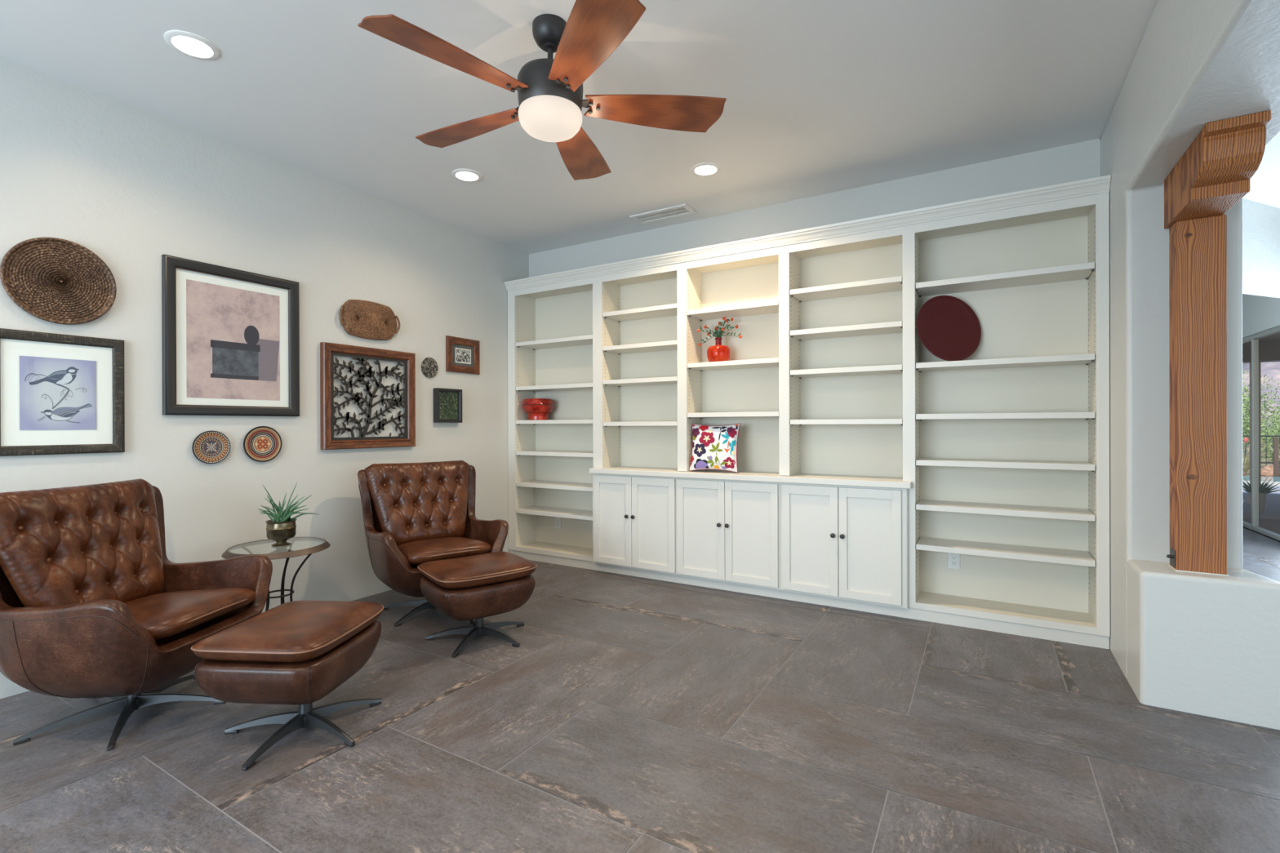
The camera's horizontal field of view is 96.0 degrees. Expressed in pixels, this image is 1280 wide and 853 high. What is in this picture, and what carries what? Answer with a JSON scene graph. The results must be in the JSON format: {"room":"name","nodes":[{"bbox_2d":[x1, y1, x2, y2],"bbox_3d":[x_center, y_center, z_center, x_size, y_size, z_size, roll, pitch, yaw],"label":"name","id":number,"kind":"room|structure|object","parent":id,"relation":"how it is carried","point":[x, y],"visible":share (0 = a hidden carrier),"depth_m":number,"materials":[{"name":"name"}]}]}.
{"room":"living room","nodes":[
{"label":"living room","id":0,"kind":"room"},
{"bbox_2d":[0,57,528,698],"bbox_3d":[-3.114,-0.173,2.791,0.120,3.196,7.720,0,0,31],"label":"wall","id":1,"kind":"structure","parent":0,"point":[131,186],"depth_m":3.68,"materials":[{"name":"grey paint"}]},
{"bbox_2d":[0,236,116,324],"bbox_3d":[-2.938,-0.736,2.928,0.029,0.434,0.430,0,0,31],"label":"woven tray","id":2,"kind":"object","parent":1,"relation":"attached to","point":[60,281],"visible":1,"depth_m":2.92,"materials":[{"name":"wicker"}]},
{"bbox_2d":[0,328,124,456],"bbox_3d":[-2.946,-0.164,2.928,0.026,0.610,0.507,0,0,31],"label":"framed picture","id":3,"kind":"object","parent":1,"relation":"attached to","point":[60,393],"visible":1,"depth_m":2.93,"materials":[{"name":"black wood"}]},
{"bbox_2d":[19,355,96,430],"bbox_3d":[-2.950,-0.165,2.929,0.001,0.363,0.283,0,0,31],"label":"art print","id":4,"kind":"object","parent":3,"relation":"attached to","point":[57,393],"depth_m":2.92,"materials":[{"name":"purple paper"}]},
{"bbox_2d":[191,431,230,463],"bbox_3d":[-2.605,0.126,3.502,0.022,0.202,0.202,0,0,31],"label":"wall plate","id":5,"kind":"object","parent":1,"relation":"attached to","point":[209,446],"visible":1,"depth_m":3.50,"materials":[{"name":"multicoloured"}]},
{"bbox_2d":[161,253,299,416],"bbox_3d":[-2.530,-0.526,3.618,0.034,0.917,0.758,0,0,31],"label":"framed picture","id":6,"kind":"object","parent":1,"relation":"attached to","point":[230,337],"visible":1,"depth_m":3.58,"materials":[{"name":"black painted wood"},{"name":"printed paper"},{"name":"glass"}]},
{"bbox_2d":[186,279,279,400],"bbox_3d":[-2.539,-0.520,3.622,0.001,0.698,0.525,0,0,31],"label":"art print","id":7,"kind":"object","parent":6,"relation":"attached to","point":[233,331],"depth_m":3.60,"materials":[{"name":"paper"}]},
{"bbox_2d":[243,426,282,462],"bbox_3d":[-2.456,0.114,3.751,0.022,0.234,0.234,0,0,31],"label":"wall plate","id":8,"kind":"object","parent":1,"relation":"attached to","point":[260,443],"visible":1,"depth_m":3.75,"materials":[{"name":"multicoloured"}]},
{"bbox_2d":[320,342,415,449],"bbox_3d":[-2.052,-0.217,4.406,0.046,0.762,0.767,0,0,31],"label":"framed picture","id":9,"kind":"object","parent":1,"relation":"attached to","point":[327,350],"visible":1,"depth_m":4.35,"materials":[{"name":"brown wood"}]},
{"bbox_2d":[339,299,399,340],"bbox_3d":[-2.055,-0.811,4.399,0.043,0.288,0.503,0,0,31],"label":"woven basket","id":10,"kind":"object","parent":1,"relation":"attached to","point":[365,319],"visible":1,"depth_m":4.37,"materials":[{"name":"wicker"}]},
{"bbox_2d":[421,357,438,377],"bbox_3d":[-1.783,-0.500,4.891,0.013,0.175,0.165,0,0,31],"label":"wall medallion","id":11,"kind":"object","parent":1,"relation":"attached to","point":[429,368],"visible":1,"depth_m":4.88,"materials":[{"name":"beige stone"}]},
{"bbox_2d":[433,387,462,422],"bbox_3d":[-1.674,-0.181,5.030,0.055,0.294,0.269,0,0,31],"label":"framed picture","id":12,"kind":"object","parent":1,"relation":"attached to","point":[447,402],"visible":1,"depth_m":5.02,"materials":[{"name":"black"}]},
{"bbox_2d":[439,391,457,419],"bbox_3d":[-1.685,-0.181,5.037,0.026,0.238,0.213,0,0,31],"label":"art print","id":13,"kind":"object","parent":12,"relation":"attached to","point":[448,401],"depth_m":5.03,"materials":[{"name":"green paper"}]},
{"bbox_2d":[445,335,479,374],"bbox_3d":[-1.592,-0.639,5.199,0.026,0.312,0.374,0,0,31],"label":"framed picture","id":14,"kind":"object","parent":1,"relation":"attached to","point":[462,354],"visible":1,"depth_m":5.19,"materials":[{"name":"brown wood"}]},
{"bbox_2d":[456,348,470,363],"bbox_3d":[-1.595,-0.637,5.201,0.001,0.113,0.165,0,0,31],"label":"art print","id":15,"kind":"object","parent":14,"relation":"attached to","point":[463,355],"depth_m":5.20},
{"bbox_2d":[0,526,1279,852],"bbox_3d":[0.986,1.352,2.776,6.973,0.120,16.514,0,0,31],"label":"floor","id":16,"kind":"structure","parent":0,"point":[628,713],"depth_m":2.32,"materials":[{"name":"ceramic"}]},
{"bbox_2d":[0,479,272,751],"bbox_3d":[-2.321,0.786,2.634,0.872,1.032,0.857,0,0,5],"label":"swivel armchair","id":17,"kind":"object","parent":16,"relation":"on","point":[94,605],"visible":0.98,"depth_m":2.45,"materials":[{"name":"brown"}]},
{"bbox_2d":[0,479,164,607],"bbox_3d":[-2.519,0.562,2.651,0.266,0.584,0.765,0,0,5],"label":"cushion","id":18,"kind":"object","parent":17,"relation":"on","point":[60,546],"depth_m":2.56,"materials":[{"name":"brown leather"}]},
{"bbox_2d":[124,587,255,640],"bbox_3d":[-2.173,0.847,2.623,0.564,0.136,0.578,0,0,5],"label":"seat cushion","id":19,"kind":"object","parent":17,"relation":"on","point":[191,615],"depth_m":2.58,"materials":[{"name":"brown leather"}]},
{"bbox_2d":[221,537,330,611],"bbox_3d":[-2.195,1.010,3.499,0.558,0.581,0.558,0,0,31],"label":"side table","id":20,"kind":"object","parent":16,"relation":"on","point":[300,546],"visible":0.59,"depth_m":3.44,"materials":[{"name":"brown metal"}]},
{"bbox_2d":[257,483,317,546],"bbox_3d":[-2.157,0.532,3.506,0.353,0.378,0.164,0,0,3],"label":"potted plant","id":21,"kind":"object","parent":20,"relation":"on","point":[282,528],"visible":1,"depth_m":3.48,"materials":[{"name":"green plant"}]},
{"bbox_2d":[190,600,384,770],"bbox_3d":[-1.455,1.068,2.494,0.612,0.464,0.647,0,0,4],"label":"ottoman","id":22,"kind":"object","parent":16,"relation":"on","point":[295,652],"visible":1,"depth_m":2.31,"materials":[{"name":"brown"}]},
{"bbox_2d":[192,600,382,662],"bbox_3d":[-1.494,0.884,2.511,0.524,0.096,0.608,0,0,4],"label":"cushion","id":23,"kind":"object","parent":22,"relation":"on","point":[295,631],"depth_m":2.37,"materials":[{"name":"brown leather"}]},
{"bbox_2d":[357,460,508,626],"bbox_3d":[-1.469,0.781,4.084,0.857,1.032,0.872,0,0,-38],"label":"swivel armchair","id":24,"kind":"object","parent":16,"relation":"on","point":[415,514],"visible":0.82,"depth_m":4.08,"materials":[{"name":"brown leather"}]},
{"bbox_2d":[364,460,469,546],"bbox_3d":[-1.590,0.557,4.240,0.765,0.584,0.266,0,0,-38],"label":"cushion","id":25,"kind":"object","parent":24,"relation":"on","point":[410,502],"depth_m":4.17,"materials":[{"name":"brown leather"}]},
{"bbox_2d":[397,537,491,564],"bbox_3d":[-1.376,0.842,3.967,0.578,0.136,0.564,0,0,-38],"label":"seat cushion","id":26,"kind":"object","parent":24,"relation":"on","point":[415,550],"depth_m":3.79,"materials":[{"name":"brown leather"}]},
{"bbox_2d":[417,551,537,657],"bbox_3d":[-0.992,1.065,3.548,0.625,0.464,0.604,0,0,-38],"label":"ottoman","id":27,"kind":"object","parent":16,"relation":"on","point":[473,588],"visible":1,"depth_m":3.39,"materials":[{"name":"brown"}]},
{"bbox_2d":[418,551,536,588],"bbox_3d":[-1.001,0.881,3.555,0.608,0.096,0.524,0,0,-38],"label":"cushion","id":28,"kind":"object","parent":27,"relation":"on","point":[495,570],"depth_m":3.42,"materials":[{"name":"brown leather"}]},
{"bbox_2d":[592,473,677,575],"bbox_3d":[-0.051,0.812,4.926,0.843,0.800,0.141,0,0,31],"label":"base cabinet","id":29,"kind":"object","parent":16,"relation":"on","point":[634,517],"visible":0.98,"depth_m":4.87,"materials":[{"name":"white paint"}]},
{"bbox_2d":[676,477,780,590],"bbox_3d":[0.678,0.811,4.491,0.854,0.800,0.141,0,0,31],"label":"base cabinet","id":30,"kind":"object","parent":16,"relation":"on","point":[728,531],"visible":0.96,"depth_m":4.44,"materials":[{"name":"white paint"}]},
{"bbox_2d":[589,466,911,488],"bbox_3d":[0.759,0.389,4.598,2.585,0.042,0.388,0,0,31],"label":"countertop","id":31,"kind":"structure","parent":30,"relation":"on","point":[771,477],"depth_m":4.37,"materials":[{"name":"white paint"}]},
{"bbox_2d":[688,422,740,472],"bbox_3d":[0.600,0.169,4.651,0.417,0.391,0.144,0,0,26],"label":"floral pillow","id":32,"kind":"object","parent":31,"relation":"on","point":[713,446],"visible":1,"depth_m":4.60,"materials":[{"name":"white fabric"}]},
{"bbox_2d":[504,174,1111,648],"bbox_3d":[0.764,-0.068,4.619,4.662,2.716,0.360,0,0,31],"label":"bookcase","id":33,"kind":"object","parent":16,"relation":"on","point":[1003,448],"visible":0.96,"depth_m":4.10,"materials":[{"name":"white paint"}]},
{"bbox_2d":[521,398,554,420],"bbox_3d":[-1.006,-0.166,5.693,0.317,0.208,0.317,0,0,31],"label":"footed bowl","id":34,"kind":"object","parent":33,"relation":"on","point":[536,409],"visible":1,"depth_m":5.58,"materials":[{"name":"red ceramic"}]},
{"bbox_2d":[555,516,560,528],"bbox_3d":[-0.821,0.963,5.762,0.074,0.120,0.008,0,0,31],"label":"electrical outlet","id":35,"kind":"object","parent":33,"relation":"attached to","point":[557,520],"visible":0.84,"depth_m":5.76,"materials":[{"name":"white plastic"}]},
{"bbox_2d":[555,519,559,526],"bbox_3d":[-0.823,0.963,5.760,0.038,0.072,0.002,0,0,31],"label":"receptacle","id":36,"kind":"object","parent":35,"relation":"attached to","point":[557,520],"depth_m":5.76,"materials":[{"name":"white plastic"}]},
{"bbox_2d":[706,337,730,361],"bbox_3d":[0.642,-0.620,4.712,0.192,0.209,0.192,0,0,31],"label":"glass vase","id":37,"kind":"object","parent":33,"relation":"on","point":[717,353],"visible":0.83,"depth_m":4.64,"materials":[{"name":"red"}]},
{"bbox_2d":[697,316,742,346],"bbox_3d":[0.650,-0.777,4.697,0.398,0.214,0.117,0,0,24],"label":"flower spray","id":38,"kind":"object","parent":37,"relation":"in","point":[719,334],"visible":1,"depth_m":4.69,"materials":[{"name":"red plant"}]},
{"bbox_2d":[916,295,981,360],"bbox_3d":[2.056,-0.655,3.838,0.460,0.453,0.092,0,0,-9],"label":"charger plate","id":39,"kind":"object","parent":33,"relation":"on","point":[948,327],"visible":0.98,"depth_m":3.85,"materials":[{"name":"red ceramic"}]},
{"bbox_2d":[947,552,959,569],"bbox_3d":[2.167,0.925,3.979,0.074,0.120,0.008,0,0,31],"label":"electrical outlet","id":40,"kind":"object","parent":33,"relation":"attached to","point":[953,559],"visible":0.86,"depth_m":3.98,"materials":[{"name":"white plastic"}]},
{"bbox_2d":[951,555,956,565],"bbox_3d":[2.166,0.925,3.977,0.038,0.072,0.002,0,0,31],"label":"receptacle","id":41,"kind":"object","parent":40,"relation":"attached to","point":[953,557],"depth_m":3.98,"materials":[{"name":"white plastic"}]},
{"bbox_2d":[780,482,907,608],"bbox_3d":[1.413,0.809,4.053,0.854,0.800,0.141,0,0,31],"label":"base cabinet","id":42,"kind":"object","parent":16,"relation":"on","point":[850,543],"visible":0.98,"depth_m":4.00,"materials":[{"name":"white paint"}]},
{"bbox_2d":[0,0,1279,254],"bbox_3d":[1.542,-1.847,3.839,7.050,0.120,14.300,0,0,31],"label":"ceiling","id":43,"kind":"structure","parent":0,"point":[823,96],"depth_m":3.03,"materials":[{"name":"white paint"}]},
{"bbox_2d":[164,30,219,60],"bbox_3d":[-2.082,-1.770,2.682,0.206,0.009,0.206,0,0,31],"label":"recessed light","id":44,"kind":"object","parent":43,"relation":"in","point":[189,44],"visible":1,"depth_m":2.67,"materials":[{"name":"white plastic"}]},
{"bbox_2d":[451,168,482,182],"bbox_3d":[-1.225,-1.775,4.080,0.206,0.009,0.206,0,0,31],"label":"recessed light","id":45,"kind":"object","parent":43,"relation":"in","point":[464,175],"visible":1,"depth_m":4.06,"materials":[{"name":"white"}]},
{"bbox_2d":[357,0,726,180],"bbox_3d":[-0.443,-1.537,2.593,1.455,0.484,1.511,0,0,31],"label":"ceiling fan","id":46,"kind":"object","parent":43,"relation":"hanging from","point":[551,102],"visible":1,"depth_m":2.46,"materials":[{"name":"brown wood"}]},
{"bbox_2d":[629,203,696,224],"bbox_3d":[0.192,-1.778,4.835,0.526,0.012,0.212,0,0,31],"label":"ceiling vent","id":47,"kind":"object","parent":43,"relation":"in","point":[682,210],"visible":1,"depth_m":4.82,"materials":[{"name":"white"}]},
{"bbox_2d":[690,162,720,176],"bbox_3d":[0.456,-1.780,3.995,0.206,0.009,0.206,0,0,31],"label":"recessed light","id":48,"kind":"object","parent":43,"relation":"in","point":[704,169],"visible":1,"depth_m":3.98,"materials":[{"name":"white plastic"}]},
{"bbox_2d":[528,137,1100,277],"bbox_3d":[0.837,-0.189,4.859,4.787,3.196,0.120,0,0,31],"label":"wall","id":49,"kind":"structure","parent":0,"point":[1079,161],"depth_m":4.34,"materials":[{"name":"grey paint"}]},
{"bbox_2d":[1100,0,1279,679],"bbox_3d":[2.815,-0.192,3.085,0.428,3.196,14.100,0,0,31],"label":"wall","id":50,"kind":"structure","parent":0,"point":[1195,64],"depth_m":2.78,"materials":[{"name":"grey paint"}]},
{"bbox_2d":[1242,198,1279,297],"bbox_3d":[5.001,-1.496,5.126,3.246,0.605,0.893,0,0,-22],"label":"window","id":51,"kind":"structure","parent":50,"relation":"attached to","point":[1260,222],"depth_m":4.66,"materials":[{"name":"glass"}]},
{"bbox_2d":[1126,559,1279,729],"bbox_3d":[2.619,1.040,2.685,0.499,0.735,0.315,0,0,31],"label":"wall","id":52,"kind":"structure","parent":0,"point":[1206,645],"depth_m":2.57,"materials":[{"name":"grey paint"}]},
{"bbox_2d":[1166,214,1228,576],"bbox_3d":[2.587,-0.141,2.690,0.200,1.628,0.128,0,0,31],"label":"timber post","id":53,"kind":"object","parent":52,"relation":"on","point":[1197,247],"visible":1,"depth_m":2.64,"materials":[{"name":"brown wood"}]},
{"bbox_2d":[1169,547,1175,568],"bbox_3d":[2.517,0.620,2.723,0.004,0.080,0.082,0,0,31],"label":"bracket","id":54,"kind":"object","parent":53,"relation":"attached to","point":[1172,550],"depth_m":2.72,"materials":[{"name":"black metal"}]},
{"bbox_2d":[1164,110,1271,229],"bbox_3d":[2.457,-1.074,2.481,0.180,0.238,0.624,0,0,31],"label":"corbel","id":55,"kind":"object","parent":53,"relation":"on","point":[1215,172],"visible":0.96,"depth_m":2.34,"materials":[{"name":"brown wood"}]},
{"bbox_2d":[1242,293,1279,541],"bbox_3d":[4.548,-0.195,2.051,0.140,3.196,14.300,0,0,31],"label":"wall","id":56,"kind":"structure","parent":0,"point":[1260,313],"depth_m":6.79,"materials":[{"name":"grey paint"}]},
{"bbox_2d":[1242,325,1279,541],"bbox_3d":[7.491,0.076,7.021,0.060,2.380,2.250,0,0,31],"label":"door","id":57,"kind":"structure","parent":56,"relation":"in","point":[1255,338],"depth_m":7.00,"materials":[{"name":"beige metal"}]},
{"label":"outside","id":58,"kind":"structure","parent":0,"visible":0},
{"bbox_3d":[235.864,0.771,42.158,490.000,0.100,125.000,0,0,31],"label":"ground","id":59,"kind":"structure","parent":58,"visible":0},
{"bbox_2d":[1242,361,1279,429],"bbox_3d":[303.582,-54.656,155.854,501.999,109.961,150.000,0,0,31],"label":"mountain","id":60,"kind":"structure","parent":59,"relation":"on","point":[1271,369],"depth_m":182.72},
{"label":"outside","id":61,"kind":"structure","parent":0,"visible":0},
{"bbox_2d":[1242,436,1279,475],"bbox_3d":[42.985,1.336,14.583,53.030,0.120,120.000,0,0,31],"label":"ground","id":62,"kind":"structure","parent":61,"point":[1262,443],"depth_m":26.23,"materials":[{"name":"brown"}]},
{"bbox_2d":[1242,414,1249,448],"bbox_3d":[20.953,0.213,21.194,2.234,2.237,2.225,0,0,31],"label":"shrub","id":63,"kind":"object","parent":62,"relation":"on","point":[1243,425],"visible":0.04,"depth_m":20.47,"materials":[{"name":"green plant"}]},
{"bbox_2d":[1242,396,1266,449],"bbox_3d":[24.810,-0.153,24.831,3.189,2.933,3.089,0,0,31],"label":"shrub","id":64,"kind":"object","parent":62,"relation":"on","point":[1246,412],"visible":0.05,"depth_m":23.99,"materials":[{"name":"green plant"}]},
{"bbox_2d":[1242,437,1268,473],"bbox_3d":[16.942,0.829,16.176,0.980,1.045,0.935,0,0,31],"label":"ornamental grass","id":65,"kind":"object","parent":62,"relation":"on","point":[1246,463],"depth_m":16.08,"materials":[{"name":"green"}]},
{"bbox_2d":[1242,382,1277,443],"bbox_3d":[29.663,-0.563,29.456,4.097,3.708,4.044,0,0,31],"label":"shrub","id":66,"kind":"object","parent":62,"relation":"on","point":[1245,387],"visible":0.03,"depth_m":28.46,"materials":[{"name":"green plant"}]},
{"bbox_2d":[1242,493,1279,534],"bbox_3d":[7.289,1.345,0.130,6.530,0.125,22.600,0,0,31],"label":"patio","id":67,"kind":"structure","parent":62,"relation":"on","point":[1268,519],"depth_m":8.34,"materials":[{"name":"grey concrete"}]},
{"bbox_2d":[1248,361,1261,503],"bbox_3d":[9.942,0.107,9.314,0.140,2.305,0.140,0,0,31],"label":"patio column","id":68,"kind":"structure","parent":67,"relation":"on","point":[1260,406],"depth_m":9.26,"materials":[{"name":"grey metal"}]},
{"bbox_2d":[1242,339,1279,363],"bbox_3d":[11.387,-1.209,8.471,5.030,0.320,0.300,0,0,31],"label":"beam","id":69,"kind":"structure","parent":68,"relation":"on","point":[1268,350],"depth_m":9.17,"materials":[{"name":"brown"}]},
{"bbox_2d":[1258,332,1279,341],"bbox_3d":[6.970,-1.408,1.068,5.030,0.130,17.900,0,0,31],"label":"roof","id":70,"kind":"structure","parent":69,"relation":"on","point":[1275,336],"depth_m":8.84,"materials":[{"name":"beige paint"}]},
{"bbox_2d":[1248,491,1266,511],"bbox_3d":[9.166,1.120,8.558,0.184,0.284,0.184,0,0,31],"label":"clay pot","id":71,"kind":"object","parent":67,"relation":"on","point":[1262,495],"depth_m":8.49,"materials":[{"name":"beige"}]},
{"bbox_2d":[1242,476,1279,511],"bbox_3d":[9.163,0.980,8.510,0.493,0.564,0.478,0,0,31],"label":"agave","id":72,"kind":"object","parent":67,"relation":"on","point":[1263,491],"visible":0.58,"depth_m":8.49,"materials":[{"name":"green plant"}]},
{"bbox_2d":[1242,484,1279,494],"bbox_3d":[18.215,1.302,8.168,21.000,0.120,2.400,0,0,31],"label":"pool deck","id":73,"kind":"object","parent":62,"relation":"on","point":[1277,492],"depth_m":11.22,"materials":[{"name":"grey concrete"}]},
{"bbox_2d":[1242,370,1279,433],"bbox_3d":[36.335,-1.178,35.998,5.991,4.876,5.992,0,0,31],"label":"shrub","id":74,"kind":"object","parent":62,"relation":"on","point":[1275,388],"visible":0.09,"depth_m":34.57,"materials":[{"name":"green plant"}]},
{"bbox_2d":[1242,475,1279,485],"bbox_3d":[18.688,1.260,10.913,19.000,0.190,3.200,0,0,31],"label":"swimming pool","id":75,"kind":"object","parent":62,"relation":"on","point":[1246,477],"visible":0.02,"depth_m":13.52,"materials":[{"name":"teal liquid"}]},
{"bbox_2d":[1242,435,1279,466],"bbox_3d":[19.752,0.799,15.632,14.006,1.090,0.040,0,0,31],"label":"fence","id":76,"kind":"object","parent":62,"relation":"on","point":[1246,436],"visible":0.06,"depth_m":16.59,"materials":[{"name":"black metal"}]},
{"bbox_2d":[1261,418,1279,462],"bbox_3d":[20.515,0.530,18.234,1.663,1.616,1.677,0,0,31],"label":"shrub","id":77,"kind":"object","parent":62,"relation":"on","point":[1267,448],"visible":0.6,"depth_m":18.40,"materials":[{"name":"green plant"}]},
{"bbox_2d":[1261,464,1279,476],"bbox_3d":[16.578,1.234,14.831,1.143,0.533,0.813,0,0,31],"label":"boulder","id":78,"kind":"object","parent":62,"relation":"on","point":[1267,471],"visible":0.33,"depth_m":14.86,"materials":[{"name":"stone"}]},
{"bbox_2d":[1262,413,1279,449],"bbox_3d":[23.512,0.315,20.358,2.198,2.021,2.270,0,0,31],"label":"shrub","id":79,"kind":"object","parent":62,"relation":"on","point":[1274,413],"visible":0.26,"depth_m":20.97,"materials":[{"name":"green plant"}]},
{"bbox_2d":[1266,401,1279,431],"bbox_3d":[28.410,-0.182,23.806,3.313,2.973,3.252,0,0,31],"label":"shrub","id":80,"kind":"object","parent":62,"relation":"on","point":[1273,414],"visible":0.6,"depth_m":24.90,"materials":[{"name":"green plant"}]},
{"bbox_2d":[1273,437,1278,476],"bbox_3d":[16.024,0.802,14.520,0.070,1.050,0.070,0,0,31],"label":"marker post","id":81,"kind":"object","parent":62,"relation":"on","point":[1275,439],"visible":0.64,"depth_m":14.50,"materials":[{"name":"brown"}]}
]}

